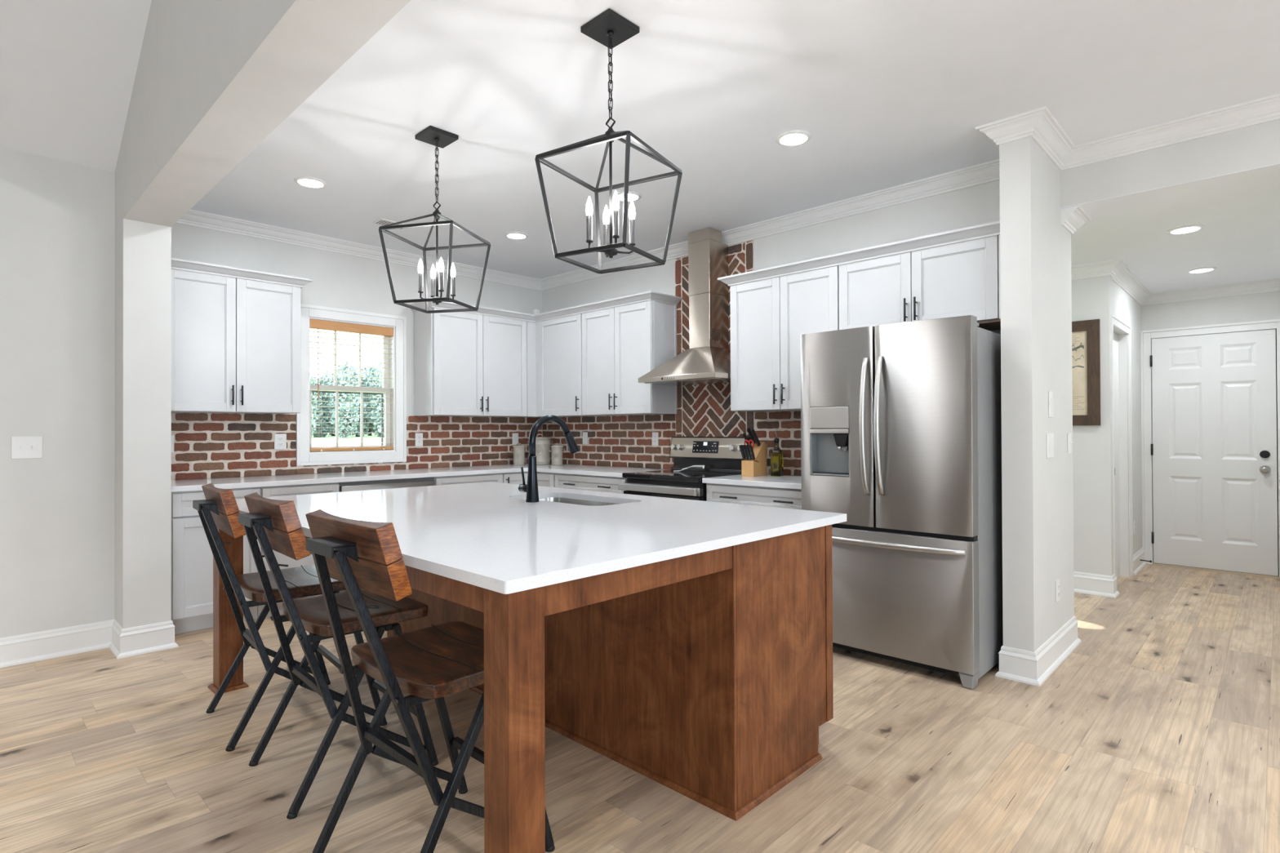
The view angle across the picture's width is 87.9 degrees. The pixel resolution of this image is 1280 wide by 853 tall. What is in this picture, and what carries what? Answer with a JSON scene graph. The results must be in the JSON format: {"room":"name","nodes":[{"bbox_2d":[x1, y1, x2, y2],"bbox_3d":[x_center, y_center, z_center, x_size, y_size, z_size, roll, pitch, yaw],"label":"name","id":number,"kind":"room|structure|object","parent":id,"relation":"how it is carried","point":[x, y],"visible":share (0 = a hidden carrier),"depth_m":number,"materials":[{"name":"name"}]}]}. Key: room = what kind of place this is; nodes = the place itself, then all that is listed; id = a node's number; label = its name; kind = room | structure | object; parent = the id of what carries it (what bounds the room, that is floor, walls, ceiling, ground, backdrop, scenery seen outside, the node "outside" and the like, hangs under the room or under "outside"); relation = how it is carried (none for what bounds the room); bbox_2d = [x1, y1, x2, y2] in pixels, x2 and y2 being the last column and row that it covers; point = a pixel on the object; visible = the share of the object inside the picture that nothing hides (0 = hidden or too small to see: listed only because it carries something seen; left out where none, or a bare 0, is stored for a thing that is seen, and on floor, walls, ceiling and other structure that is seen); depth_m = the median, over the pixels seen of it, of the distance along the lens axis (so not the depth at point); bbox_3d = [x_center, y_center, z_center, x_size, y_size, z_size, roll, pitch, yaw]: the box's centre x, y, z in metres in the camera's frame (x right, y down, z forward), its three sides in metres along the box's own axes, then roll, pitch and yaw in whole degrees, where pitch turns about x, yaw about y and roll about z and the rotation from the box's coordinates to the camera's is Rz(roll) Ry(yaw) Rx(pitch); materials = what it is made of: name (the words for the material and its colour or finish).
{"room":"kitchen","nodes":[
{"label":"kitchen","id":0,"kind":"room"},
{"bbox_2d":[0,146,115,638],"bbox_3d":[-5.113,-0.123,1.950,0.130,2.825,5.630,-1,0,44],"label":"wall","id":1,"kind":"structure","parent":0,"point":[57,217],"depth_m":3.74,"materials":[{"name":"paint"}]},
{"bbox_2d":[11,436,42,458],"bbox_3d":[-3.368,0.116,3.646,0.017,0.122,0.127,-1,0,44],"label":"light switch","id":2,"kind":"object","parent":1,"relation":"attached to","point":[22,447],"visible":1,"depth_m":3.65,"materials":[{"name":"white plastic"}]},
{"bbox_2d":[0,619,178,667],"bbox_3d":[-4.809,1.211,1.935,0.310,0.154,5.735,-1,0,44],"label":"baseboard","id":3,"kind":"structure","parent":1,"relation":"attached to","point":[21,649],"depth_m":3.76,"materials":[{"name":"paint"}]},
{"bbox_2d":[0,0,151,171],"bbox_3d":[-2.175,-2.581,-0.884,8.330,2.208,5.630,-1,0,44],"label":"ceiling","id":4,"kind":"structure","parent":0,"point":[68,68],"depth_m":3.38,"materials":[{"name":"paint"}]},
{"bbox_2d":[114,0,410,628],"bbox_3d":[-0.326,-1.181,1.396,8.600,4.895,0.225,-1,0,44],"label":"wall","id":5,"kind":"structure","parent":0,"point":[214,79],"depth_m":3.15,"materials":[{"name":"paint"}]},
{"bbox_2d":[171,222,542,479],"bbox_3d":[-2.175,-0.099,5.758,0.162,2.800,3.930,-1,0,44],"label":"wall","id":6,"kind":"structure","parent":0,"point":[206,445],"depth_m":5.34,"materials":[{"name":"brick"}]},
{"bbox_2d":[171,435,173,453],"bbox_3d":[-3.232,0.120,4.540,0.008,0.120,0.075,-1,0,44],"label":"wall outlet","id":7,"kind":"object","parent":6,"relation":"attached to","point":[172,436],"visible":0.09,"depth_m":4.56,"materials":[{"name":"white plastic"}]},
{"bbox_2d":[171,257,313,413],"bbox_3d":[-2.866,-0.589,4.665,0.390,0.982,0.943,-1,0,44],"label":"upper cabinet","id":8,"kind":"object","parent":6,"relation":"attached to","point":[236,342],"depth_m":4.55,"materials":[{"name":"paint"}]},
{"bbox_2d":[274,433,286,449],"bbox_3d":[-2.737,0.116,5.051,0.008,0.120,0.085,-1,0,44],"label":"wall outlet","id":9,"kind":"object","parent":6,"relation":"attached to","point":[280,440],"visible":1,"depth_m":5.05,"materials":[{"name":"white plastic"}]},
{"bbox_2d":[296,303,406,466],"bbox_3d":[-2.406,-0.324,5.515,0.172,1.261,0.895,-1,0,44],"label":"window","id":10,"kind":"structure","parent":6,"relation":"in","point":[395,420],"depth_m":5.57,"materials":[{"name":"paint"}]},
{"bbox_2d":[310,318,393,451],"bbox_3d":[-2.377,-0.325,5.487,0.056,1.049,0.685,-1,0,44],"label":"window blind","id":11,"kind":"object","parent":10,"relation":"attached to","point":[317,324],"visible":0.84,"depth_m":5.45,"materials":[{"name":"white plastic"}]},
{"bbox_2d":[415,432,422,446],"bbox_3d":[-1.952,0.116,5.864,0.008,0.116,0.072,-1,0,44],"label":"wall outlet","id":12,"kind":"object","parent":6,"relation":"attached to","point":[419,437],"visible":1,"depth_m":5.86,"materials":[{"name":"white plastic"}]},
{"bbox_2d":[413,307,527,417],"bbox_3d":[-1.516,-0.560,6.071,0.356,0.930,0.985,-1,0,44],"label":"upper cabinet","id":13,"kind":"object","parent":6,"relation":"attached to","point":[467,364],"visible":0.99,"depth_m":5.89,"materials":[{"name":"paint"}]},
{"bbox_2d":[409,290,682,322],"bbox_3d":[-0.809,-1.040,5.883,2.410,0.058,0.969,0,0,9],"label":"crown molding","id":14,"kind":"structure","parent":13,"relation":"attached to","point":[647,295],"depth_m":5.75,"materials":[{"name":"paint"}]},
{"bbox_2d":[512,433,518,444],"bbox_3d":[-1.239,0.124,6.601,0.009,0.116,0.072,-1,0,44],"label":"light switch","id":15,"kind":"object","parent":6,"relation":"attached to","point":[515,436],"visible":1,"depth_m":6.60,"materials":[{"name":"white plastic"}]},
{"bbox_2d":[0,564,1279,852],"bbox_3d":[0.330,1.292,1.776,9.020,0.050,12.950,-1,0,44],"label":"floor","id":16,"kind":"structure","parent":0,"point":[1159,731],"depth_m":2.50,"materials":[{"name":"brown wood"}]},
{"bbox_2d":[171,487,260,634],"bbox_3d":[-2.903,0.850,4.413,0.645,0.892,0.533,-1,0,44],"label":"base cabinet","id":17,"kind":"object","parent":16,"relation":"on","point":[192,556],"visible":0.41,"depth_m":4.14,"materials":[{"name":"paint"}]},
{"bbox_2d":[171,463,669,492],"bbox_3d":[-1.506,0.384,5.016,1.847,0.034,3.343,-1,0,44],"label":"countertop","id":18,"kind":"structure","parent":17,"relation":"on","point":[189,485],"depth_m":5.17,"materials":[{"name":"white stone"}]},
{"bbox_2d":[511,443,526,465],"bbox_3d":[-1.167,0.266,6.403,0.121,0.214,0.121,-1,0,44],"label":"canister","id":19,"kind":"object","parent":18,"relation":"on","point":[518,451],"visible":0.99,"depth_m":6.36,"materials":[{"name":"beige ceramic"}]},
{"bbox_2d":[527,434,552,465],"bbox_3d":[-0.982,0.223,6.513,0.231,0.301,0.231,-1,0,44],"label":"canister","id":20,"kind":"object","parent":18,"relation":"on","point":[543,444],"visible":0.75,"depth_m":6.42,"materials":[{"name":"beige ceramic"}]},
{"bbox_2d":[549,443,564,465],"bbox_3d":[-0.799,0.265,6.395,0.121,0.214,0.121,-1,0,44],"label":"canister","id":21,"kind":"object","parent":18,"relation":"on","point":[556,451],"visible":1,"depth_m":6.35,"materials":[{"name":"beige ceramic"}]},
{"bbox_2d":[192,483,346,751],"bbox_3d":[-1.617,0.768,2.944,0.594,1.033,0.502,0,0,-41],"label":"counter stool","id":22,"kind":"object","parent":16,"relation":"on","point":[220,509],"visible":0.75,"depth_m":2.78,"materials":[{"name":"metal"}]},
{"bbox_2d":[257,482,338,618],"bbox_3d":[-2.540,0.850,4.790,0.645,0.892,0.506,-1,0,44],"label":"base cabinet","id":23,"kind":"object","parent":16,"relation":"on","point":[279,491],"visible":0.2,"depth_m":4.55,"materials":[{"name":"paint"}]},
{"bbox_2d":[238,492,438,819],"bbox_3d":[-1.146,0.763,2.486,0.594,1.033,0.502,0,0,-44],"label":"counter stool","id":24,"kind":"object","parent":16,"relation":"on","point":[276,524],"visible":0.87,"depth_m":2.36,"materials":[{"name":"metal"}]},
{"bbox_2d":[338,476,435,591],"bbox_3d":[-2.081,0.852,5.223,0.607,0.890,0.749,-1,0,44],"label":"dishwasher","id":25,"kind":"object","parent":16,"relation":"on","point":[420,482],"visible":0.16,"depth_m":5.02,"materials":[{"name":"silver metal"}]},
{"bbox_2d":[305,509,555,852],"bbox_3d":[-0.637,0.758,1.950,0.502,1.033,0.594,-1,0,43],"label":"counter stool","id":26,"kind":"object","parent":16,"relation":"on","point":[436,662],"visible":0.82,"depth_m":1.81,"materials":[{"name":"brown wood"}]},
{"bbox_2d":[434,473,502,485],"bbox_3d":[-1.630,0.853,5.758,0.607,0.892,0.640,-1,0,44],"label":"base cabinet","id":27,"kind":"object","parent":16,"relation":"on","point":[495,477],"visible":0.16,"depth_m":5.54,"materials":[{"name":"paint"}]},
{"bbox_2d":[208,524,833,852],"bbox_3d":[-0.673,0.836,2.952,2.546,0.884,1.565,-1,0,44],"label":"kitchen island","id":28,"kind":"object","parent":16,"relation":"on","point":[707,676],"visible":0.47,"depth_m":2.31,"materials":[{"name":"brown wood"}]},
{"bbox_2d":[235,481,846,594],"bbox_3d":[-0.658,0.379,3.006,2.582,0.030,1.658,-1,0,44],"label":"island countertop","id":29,"kind":"structure","parent":28,"relation":"on","point":[486,535],"depth_m":2.37,"materials":[{"name":"white stone"}]},
{"bbox_2d":[518,414,578,502],"bbox_3d":[-0.454,0.153,3.326,0.125,0.423,0.322,-1,0,44],"label":"faucet","id":30,"kind":"object","parent":29,"relation":"on","point":[531,488],"visible":1,"depth_m":3.21,"materials":[{"name":"black metal"}]},
{"bbox_2d":[538,497,617,506],"bbox_3d":[-0.340,0.496,3.371,0.760,0.200,0.380,-1,0,44],"label":"sink","id":31,"kind":"object","parent":29,"relation":"in","point":[581,502],"visible":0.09,"depth_m":3.62,"materials":[{"name":"metal"}]},
{"bbox_2d":[502,471,555,487],"bbox_3d":[-0.972,0.853,6.190,0.953,0.892,0.888,-1,0,44],"label":"base cabinet","id":32,"kind":"object","parent":16,"relation":"on","point":[544,479],"visible":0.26,"depth_m":5.85,"materials":[{"name":"paint"}]},
{"bbox_2d":[555,473,626,493],"bbox_3d":[-0.227,0.846,5.639,0.876,0.892,0.645,-1,0,44],"label":"base cabinet","id":33,"kind":"object","parent":16,"relation":"on","point":[586,482],"visible":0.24,"depth_m":5.43,"materials":[{"name":"paint"}]},
{"bbox_2d":[617,436,751,501],"bbox_3d":[0.345,0.683,5.045,0.772,1.206,0.694,-1,0,44],"label":"range","id":34,"kind":"object","parent":16,"relation":"on","point":[721,456],"visible":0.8,"depth_m":5.06,"materials":[{"name":"silver metal"}]},
{"bbox_2d":[617,483,702,501],"bbox_3d":[0.137,0.748,4.830,0.758,0.636,0.096,-1,0,44],"label":"oven","id":35,"kind":"object","parent":34,"relation":"in","point":[677,491],"depth_m":4.76,"materials":[{"name":"silver metal"}]},
{"bbox_2d":[622,469,742,482],"bbox_3d":[0.340,0.373,5.043,0.760,0.036,0.590,-1,0,44],"label":"cooktop","id":36,"kind":"object","parent":34,"relation":"in","point":[688,475],"depth_m":4.95,"materials":[{"name":"black glass"}]},
{"bbox_2d":[673,465,704,471],"bbox_3d":[0.380,0.330,5.186,0.238,0.050,0.120,0,0,14],"label":"spoon rest","id":37,"kind":"object","parent":34,"relation":"on","point":[701,467],"visible":1,"depth_m":5.17,"materials":[{"name":"silver metal"}]},
{"bbox_2d":[706,483,801,509],"bbox_3d":[0.952,0.834,4.499,0.852,0.892,0.645,-1,0,44],"label":"base cabinet","id":38,"kind":"object","parent":16,"relation":"on","point":[784,498],"visible":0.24,"depth_m":4.31,"materials":[{"name":"paint"}]},
{"bbox_2d":[702,474,801,489],"bbox_3d":[0.963,0.370,4.510,0.867,0.034,0.639,-1,0,44],"label":"countertop","id":39,"kind":"structure","parent":38,"relation":"on","point":[788,482],"depth_m":4.40,"materials":[{"name":"white stone"}]},
{"bbox_2d":[741,441,767,476],"bbox_3d":[0.830,0.233,4.805,0.104,0.244,0.177,-1,0,44],"label":"knife block","id":40,"kind":"object","parent":39,"relation":"on","point":[757,467],"visible":0.91,"depth_m":4.77,"materials":[{"name":"brown wood"}]},
{"bbox_2d":[738,444,745,460],"bbox_3d":[0.739,0.188,4.767,0.021,0.115,0.066,-1,0,44],"label":"knife","id":41,"kind":"object","parent":40,"relation":"on","point":[740,446],"visible":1,"depth_m":4.76,"materials":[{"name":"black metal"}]},
{"bbox_2d":[742,444,748,460],"bbox_3d":[0.757,0.188,4.749,0.021,0.115,0.066,-1,0,44],"label":"knife","id":42,"kind":"object","parent":40,"relation":"on","point":[743,446],"visible":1,"depth_m":4.74,"materials":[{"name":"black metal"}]},
{"bbox_2d":[745,444,751,460],"bbox_3d":[0.776,0.187,4.731,0.021,0.115,0.066,-1,0,44],"label":"knife","id":43,"kind":"object","parent":40,"relation":"on","point":[746,446],"visible":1,"depth_m":4.72,"materials":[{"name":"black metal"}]},
{"bbox_2d":[744,440,754,450],"bbox_3d":[0.782,0.139,4.750,0.066,0.090,0.068,0,0,-1],"label":"scissors","id":44,"kind":"object","parent":40,"relation":"in","point":[748,442],"visible":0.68,"depth_m":4.74,"materials":[{"name":"red plastic"}]},
{"bbox_2d":[746,427,755,444],"bbox_3d":[0.807,0.071,4.800,0.016,0.124,0.104,-1,0,44],"label":"knife","id":45,"kind":"object","parent":40,"relation":"on","point":[748,430],"visible":0.73,"depth_m":4.79,"materials":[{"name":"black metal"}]},
{"bbox_2d":[748,444,755,460],"bbox_3d":[0.795,0.187,4.713,0.021,0.115,0.066,-1,0,44],"label":"knife","id":46,"kind":"object","parent":40,"relation":"on","point":[750,447],"visible":1,"depth_m":4.71,"materials":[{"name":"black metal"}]},
{"bbox_2d":[751,429,760,447],"bbox_3d":[0.831,0.083,4.756,0.018,0.129,0.109,-1,0,44],"label":"knife","id":47,"kind":"object","parent":40,"relation":"in","point":[753,433],"visible":1,"depth_m":4.74,"materials":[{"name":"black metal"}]},
{"bbox_2d":[770,431,783,476],"bbox_3d":[0.979,0.193,4.747,0.074,0.323,0.074,0,0,34],"label":"oil bottle","id":48,"kind":"object","parent":39,"relation":"on","point":[776,454],"visible":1,"depth_m":4.72,"materials":[{"name":"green glass"}]},
{"bbox_2d":[800,315,1003,688],"bbox_3d":[1.506,0.370,3.759,0.928,1.808,0.866,-1,0,44],"label":"refrigerator","id":49,"kind":"object","parent":16,"relation":"on","point":[901,422],"visible":0.94,"depth_m":3.41,"materials":[{"name":"grey metal"}]},
{"bbox_2d":[191,0,1279,279],"bbox_3d":[0.894,-1.550,2.770,8.750,0.040,3.445,-1,0,44],"label":"ceiling","id":50,"kind":"structure","parent":0,"point":[886,93],"depth_m":3.12,"materials":[{"name":"paint"}]},
{"bbox_2d":[293,176,327,187],"bbox_3d":[-2.032,-1.504,4.095,0.184,0.009,0.184,-1,0,44],"label":"recessed light","id":51,"kind":"object","parent":50,"relation":"in","point":[311,182],"visible":1,"depth_m":4.08,"materials":[{"name":"paint"}]},
{"bbox_2d":[372,217,405,229],"bbox_3d":[-1.842,-1.501,4.925,0.140,0.008,0.230,-1,0,44],"label":"ceiling vent","id":52,"kind":"object","parent":50,"relation":"in","point":[380,221],"visible":0.52,"depth_m":4.88,"materials":[{"name":"white plastic"}]},
{"bbox_2d":[378,125,490,313],"bbox_3d":[-1.056,-1.069,3.452,0.413,0.896,0.413,0,0,14],"label":"pendant lantern","id":53,"kind":"object","parent":50,"relation":"hanging from","point":[433,135],"visible":1,"depth_m":3.44,"materials":[{"name":"black metal"}]},
{"bbox_2d":[504,231,528,239],"bbox_3d":[-0.973,-1.502,5.226,0.184,0.009,0.184,-1,0,44],"label":"recessed light","id":54,"kind":"object","parent":50,"relation":"in","point":[514,235],"visible":1,"depth_m":5.21,"materials":[{"name":"paint"}]},
{"bbox_2d":[534,8,682,274],"bbox_3d":[-0.112,-1.079,2.531,0.413,0.896,0.413,0,0,30],"label":"pendant lantern","id":55,"kind":"object","parent":50,"relation":"hanging from","point":[609,28],"visible":1,"depth_m":2.52,"materials":[{"name":"black metal"}]},
{"bbox_2d":[617,191,641,201],"bbox_3d":[-0.082,-1.511,4.364,0.184,0.009,0.184,-1,0,44],"label":"recessed light","id":56,"kind":"object","parent":50,"relation":"in","point":[633,196],"visible":0.63,"depth_m":4.35,"materials":[{"name":"paint"}]},
{"bbox_2d":[775,129,811,146],"bbox_3d":[0.811,-1.520,3.504,0.184,0.009,0.184,-1,0,44],"label":"recessed light","id":57,"kind":"object","parent":50,"relation":"in","point":[796,137],"visible":1,"depth_m":3.49,"materials":[{"name":"paint"}]},
{"bbox_2d":[542,179,1000,475],"bbox_3d":[0.718,-0.113,5.436,4.470,2.800,0.372,-1,0,44],"label":"wall","id":58,"kind":"structure","parent":0,"point":[703,410],"depth_m":5.22,"materials":[{"name":"paint"}]},
{"bbox_2d":[521,313,604,417],"bbox_3d":[-0.802,-0.559,6.358,0.986,0.926,0.416,-1,0,44],"label":"upper cabinet","id":59,"kind":"object","parent":58,"relation":"attached to","point":[553,346],"visible":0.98,"depth_m":6.21,"materials":[{"name":"paint"}]},
{"bbox_2d":[582,431,587,444],"bbox_3d":[-0.528,0.112,6.374,0.072,0.116,0.009,-1,0,44],"label":"light switch","id":60,"kind":"object","parent":58,"relation":"attached to","point":[584,433],"visible":1,"depth_m":6.37,"materials":[{"name":"white plastic"}]},
{"bbox_2d":[581,300,677,415],"bbox_3d":[-0.117,-0.566,5.737,0.858,0.926,0.356,-1,0,44],"label":"upper cabinet","id":61,"kind":"object","parent":58,"relation":"attached to","point":[621,344],"visible":0.99,"depth_m":5.55,"materials":[{"name":"paint"}]},
{"bbox_2d":[652,432,658,445],"bbox_3d":[0.131,0.107,5.737,0.072,0.116,0.008,-1,0,44],"label":"wall outlet","id":62,"kind":"object","parent":58,"relation":"attached to","point":[655,435],"visible":1,"depth_m":5.73,"materials":[{"name":"white plastic"}]},
{"bbox_2d":[638,226,730,386],"bbox_3d":[0.422,-0.925,5.122,0.758,1.173,0.491,-1,0,44],"label":"range hood","id":63,"kind":"object","parent":58,"relation":"attached to","point":[707,359],"visible":0.98,"depth_m":5.08,"materials":[{"name":"silver metal"}]},
{"bbox_2d":[176,93,1279,290],"bbox_3d":[0.948,-1.485,2.718,8.600,0.090,3.445,-1,0,44],"label":"trim","id":64,"kind":"structure","parent":58,"relation":"attached to","point":[1039,124],"depth_m":4.15,"materials":[{"name":"paint"}]},
{"bbox_2d":[729,265,839,412],"bbox_3d":[1.052,-0.575,4.607,0.846,0.922,0.356,-1,0,44],"label":"upper cabinet","id":65,"kind":"object","parent":58,"relation":"attached to","point":[769,317],"visible":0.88,"depth_m":4.53,"materials":[{"name":"paint"}]},
{"bbox_2d":[717,220,999,286],"bbox_3d":[1.377,-1.052,4.284,1.893,0.058,0.390,-1,0,44],"label":"crown molding","id":66,"kind":"structure","parent":65,"relation":"attached to","point":[992,228],"depth_m":4.02,"materials":[{"name":"paint"}]},
{"bbox_2d":[839,235,1000,330],"bbox_3d":[1.710,-0.802,3.971,0.981,0.481,0.356,-1,0,44],"label":"upper cabinet","id":67,"kind":"object","parent":58,"relation":"attached to","point":[962,278],"visible":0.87,"depth_m":3.84,"materials":[{"name":"paint"}]},
{"bbox_2d":[995,616,1081,686],"bbox_3d":[1.327,1.202,4.492,2.640,0.154,0.940,-1,0,44],"label":"baseboard","id":68,"kind":"structure","parent":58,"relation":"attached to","point":[1031,668],"depth_m":3.36,"materials":[{"name":"paint"}]},
{"bbox_2d":[999,136,1074,652],"bbox_3d":[2.198,-0.130,3.652,0.140,2.800,0.880,-1,0,44],"label":"wall","id":69,"kind":"structure","parent":0,"point":[1036,282],"depth_m":3.37,"materials":[{"name":"paint"}]},
{"bbox_2d":[1046,433,1053,457],"bbox_3d":[2.183,0.102,3.520,0.017,0.130,0.130,-1,0,44],"label":"light switch","id":70,"kind":"object","parent":69,"relation":"attached to","point":[1050,437],"visible":1,"depth_m":3.51,"materials":[{"name":"white plastic"}]},
{"bbox_2d":[1048,391,1053,417],"bbox_3d":[2.191,-0.118,3.536,0.009,0.140,0.068,-1,0,44],"label":"light switch","id":71,"kind":"object","parent":69,"relation":"attached to","point":[1051,393],"visible":1,"depth_m":3.53,"materials":[{"name":"white plastic"}]},
{"bbox_2d":[1055,578,1060,602],"bbox_3d":[2.281,0.895,3.619,0.008,0.116,0.072,-1,0,44],"label":"wall outlet","id":72,"kind":"object","parent":69,"relation":"attached to","point":[1057,582],"visible":1,"depth_m":3.60,"materials":[{"name":"white plastic"}]},
{"bbox_2d":[1067,433,1072,453],"bbox_3d":[2.494,0.098,3.841,0.017,0.120,0.075,-1,0,44],"label":"light switch","id":73,"kind":"object","parent":69,"relation":"attached to","point":[1069,435],"visible":1,"depth_m":3.83,"materials":[{"name":"white plastic"}]},
{"bbox_2d":[1061,205,1091,234],"bbox_3d":[1.589,-1.175,4.746,2.698,0.090,0.333,-1,0,44],"label":"trim","id":74,"kind":"structure","parent":69,"relation":"attached to","point":[1073,218],"depth_m":3.78,"materials":[{"name":"paint"}]},
{"bbox_2d":[1071,258,1279,305],"bbox_3d":[3.064,-1.177,5.515,3.750,0.090,3.280,-1,0,44],"label":"trim","id":75,"kind":"structure","parent":69,"relation":"attached to","point":[1117,269],"depth_m":5.66,"materials":[{"name":"paint"}]},
{"bbox_2d":[1071,275,1114,576],"bbox_3d":[2.640,0.032,5.909,2.575,2.500,0.120,-1,0,44],"label":"wall","id":76,"kind":"structure","parent":0,"point":[1091,297],"depth_m":5.04,"materials":[{"name":"paint"}]},
{"bbox_2d":[1071,319,1100,425],"bbox_3d":[3.233,-0.407,5.232,0.656,0.802,0.030,-1,0,44],"label":"framed picture","id":77,"kind":"object","parent":76,"relation":"attached to","point":[1086,335],"visible":0.35,"depth_m":5.06,"materials":[{"name":"brown wood"}]},
{"bbox_2d":[1071,330,1087,415],"bbox_3d":[3.236,-0.407,5.235,0.504,0.650,0.004,-1,0,44],"label":"print","id":78,"kind":"object","parent":77,"relation":"attached to","point":[1079,338],"depth_m":5.10},
{"bbox_2d":[1073,571,1119,598],"bbox_3d":[2.648,1.205,5.884,2.605,0.154,0.160,-1,0,44],"label":"baseboard","id":79,"kind":"structure","parent":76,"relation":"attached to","point":[1103,585],"depth_m":5.02,"materials":[{"name":"paint"}]},
{"bbox_2d":[1111,280,1142,555],"bbox_3d":[4.111,0.025,5.676,0.105,2.500,1.590,-1,0,44],"label":"wall","id":80,"kind":"structure","parent":0,"point":[1124,307],"depth_m":5.92,"materials":[{"name":"paint"}]},
{"bbox_2d":[1113,333,1119,577],"bbox_3d":[3.833,0.245,5.412,0.022,2.050,0.714,-1,0,44],"label":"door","id":81,"kind":"structure","parent":80,"relation":"in","point":[1115,335],"depth_m":5.58,"materials":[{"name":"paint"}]},
{"bbox_2d":[1111,313,1133,577],"bbox_3d":[3.898,0.208,5.364,0.019,2.132,0.879,-1,0,44],"label":"door frame","id":82,"kind":"structure","parent":80,"relation":"in","point":[1117,322],"depth_m":5.63,"materials":[{"name":"paint"}]},
{"bbox_2d":[1117,333,1128,577],"bbox_3d":[3.846,0.244,5.389,0.090,2.060,0.770,-1,0,44],"label":"trim","id":83,"kind":"structure","parent":80,"relation":"attached to","point":[1122,339],"depth_m":5.64,"materials":[{"name":"paint"}]},
{"bbox_2d":[1133,546,1146,575],"bbox_3d":[4.470,1.198,5.939,0.030,0.154,0.710,-1,0,44],"label":"baseboard","id":84,"kind":"structure","parent":80,"relation":"attached to","point":[1138,565],"depth_m":5.91,"materials":[{"name":"paint"}]},
{"bbox_2d":[1141,290,1279,577],"bbox_3d":[4.250,0.031,6.731,3.750,2.500,0.120,-1,0,44],"label":"wall","id":85,"kind":"structure","parent":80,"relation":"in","point":[1262,305],"depth_m":5.86,"materials":[{"name":"paint"}]},
{"bbox_2d":[1140,318,1279,578],"bbox_3d":[5.019,0.188,5.828,0.996,2.169,0.108,-1,0,44],"label":"door","id":86,"kind":"structure","parent":85,"relation":"attached to","point":[1212,460],"depth_m":5.83,"materials":[{"name":"paint"}]},
{"bbox_2d":[1060,163,1279,293],"bbox_3d":[3.064,-1.242,5.516,3.750,0.040,3.520,-1,0,44],"label":"ceiling","id":87,"kind":"structure","parent":0,"point":[1239,211],"depth_m":4.21,"materials":[{"name":"paint"}]},
{"bbox_2d":[1166,224,1204,234],"bbox_3d":[3.399,-1.226,4.135,0.184,0.009,0.184,-1,0,44],"label":"recessed light","id":88,"kind":"object","parent":87,"relation":"in","point":[1186,228],"visible":1,"depth_m":4.12,"materials":[{"name":"paint"}]},
{"bbox_2d":[1186,266,1217,273],"bbox_3d":[4.399,-1.224,5.199,0.184,0.009,0.184,-1,0,44],"label":"recessed light","id":89,"kind":"object","parent":87,"relation":"in","point":[1205,268],"visible":1,"depth_m":5.18,"materials":[{"name":"paint"}]},
{"bbox_2d":[1060,119,1279,207],"bbox_3d":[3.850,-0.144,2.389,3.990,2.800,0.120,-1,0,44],"label":"wall header","id":90,"kind":"structure","parent":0,"point":[1258,145],"depth_m":3.39,"materials":[{"name":"paint"}]},
{"label":"outside","id":91,"kind":"structure","parent":0,"visible":0},
{"bbox_2d":[311,432,384,447],"bbox_3d":[-30.193,0.296,55.926,109.840,4.350,150.000,-1,0,44],"label":"ground","id":92,"kind":"structure","parent":91,"point":[327,439],"depth_m":51.15,"materials":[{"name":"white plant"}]},
{"bbox_2d":[310,375,318,435],"bbox_3d":[-28.587,-1.667,56.052,2.443,5.503,2.456,-1,0,44],"label":"tree","id":93,"kind":"object","parent":92,"relation":"on","point":[314,416],"visible":0.11,"depth_m":56.15,"materials":[{"name":"green plant"}]},
{"bbox_2d":[311,373,331,437],"bbox_3d":[-29.303,-1.860,60.485,2.494,5.861,2.493,-1,0,44],"label":"tree","id":94,"kind":"object","parent":92,"relation":"on","point":[326,417],"visible":0.43,"depth_m":60.05,"materials":[{"name":"green plant"}]},
{"bbox_2d":[321,368,344,435],"bbox_3d":[-30.011,-2.292,64.931,2.523,6.611,2.445,-1,0,44],"label":"tree","id":95,"kind":"object","parent":92,"relation":"on","point":[331,377],"visible":0.05,"depth_m":64.33,"materials":[{"name":"green plant"}]},
{"bbox_2d":[328,370,359,437],"bbox_3d":[-26.100,-1.916,58.637,2.467,6.030,2.469,-1,0,44],"label":"tree","id":96,"kind":"object","parent":92,"relation":"on","point":[352,427],"visible":0.69,"depth_m":58.09,"materials":[{"name":"green plant"}]},
{"bbox_2d":[337,361,355,373],"bbox_3d":[-30.753,-2.923,69.386,2.514,7.744,2.491,-1,0,44],"label":"tree","id":97,"kind":"object","parent":92,"relation":"on","point":[342,367],"visible":0.07,"depth_m":68.97,"materials":[{"name":"green plant"}]},
{"bbox_2d":[346,367,371,436],"bbox_3d":[-26.792,-2.300,63.102,2.509,6.751,2.442,-1,0,44],"label":"tree","id":98,"kind":"object","parent":92,"relation":"on","point":[366,403],"visible":0.27,"depth_m":62.76,"materials":[{"name":"green plant"}]},
{"bbox_2d":[361,364,380,435],"bbox_3d":[-27.516,-2.634,67.525,2.459,7.149,2.514,-1,0,44],"label":"tree","id":99,"kind":"object","parent":92,"relation":"on","point":[371,430],"visible":0.09,"depth_m":67.01,"materials":[{"name":"green plant"}]},
{"bbox_2d":[368,363,382,435],"bbox_3d":[-28.216,-3.037,71.990,2.478,7.926,2.518,-1,0,44],"label":"tree","id":100,"kind":"object","parent":92,"relation":"on","point":[380,364],"visible":0.02,"depth_m":71.71,"materials":[{"name":"green plant"}]},
{"bbox_2d":[369,368,384,437],"bbox_3d":[-23.572,-2.205,61.230,2.526,6.583,2.537,-1,0,44],"label":"tree","id":101,"kind":"object","parent":92,"relation":"on","point":[377,422],"visible":0.4,"depth_m":60.46,"materials":[{"name":"green plant"}]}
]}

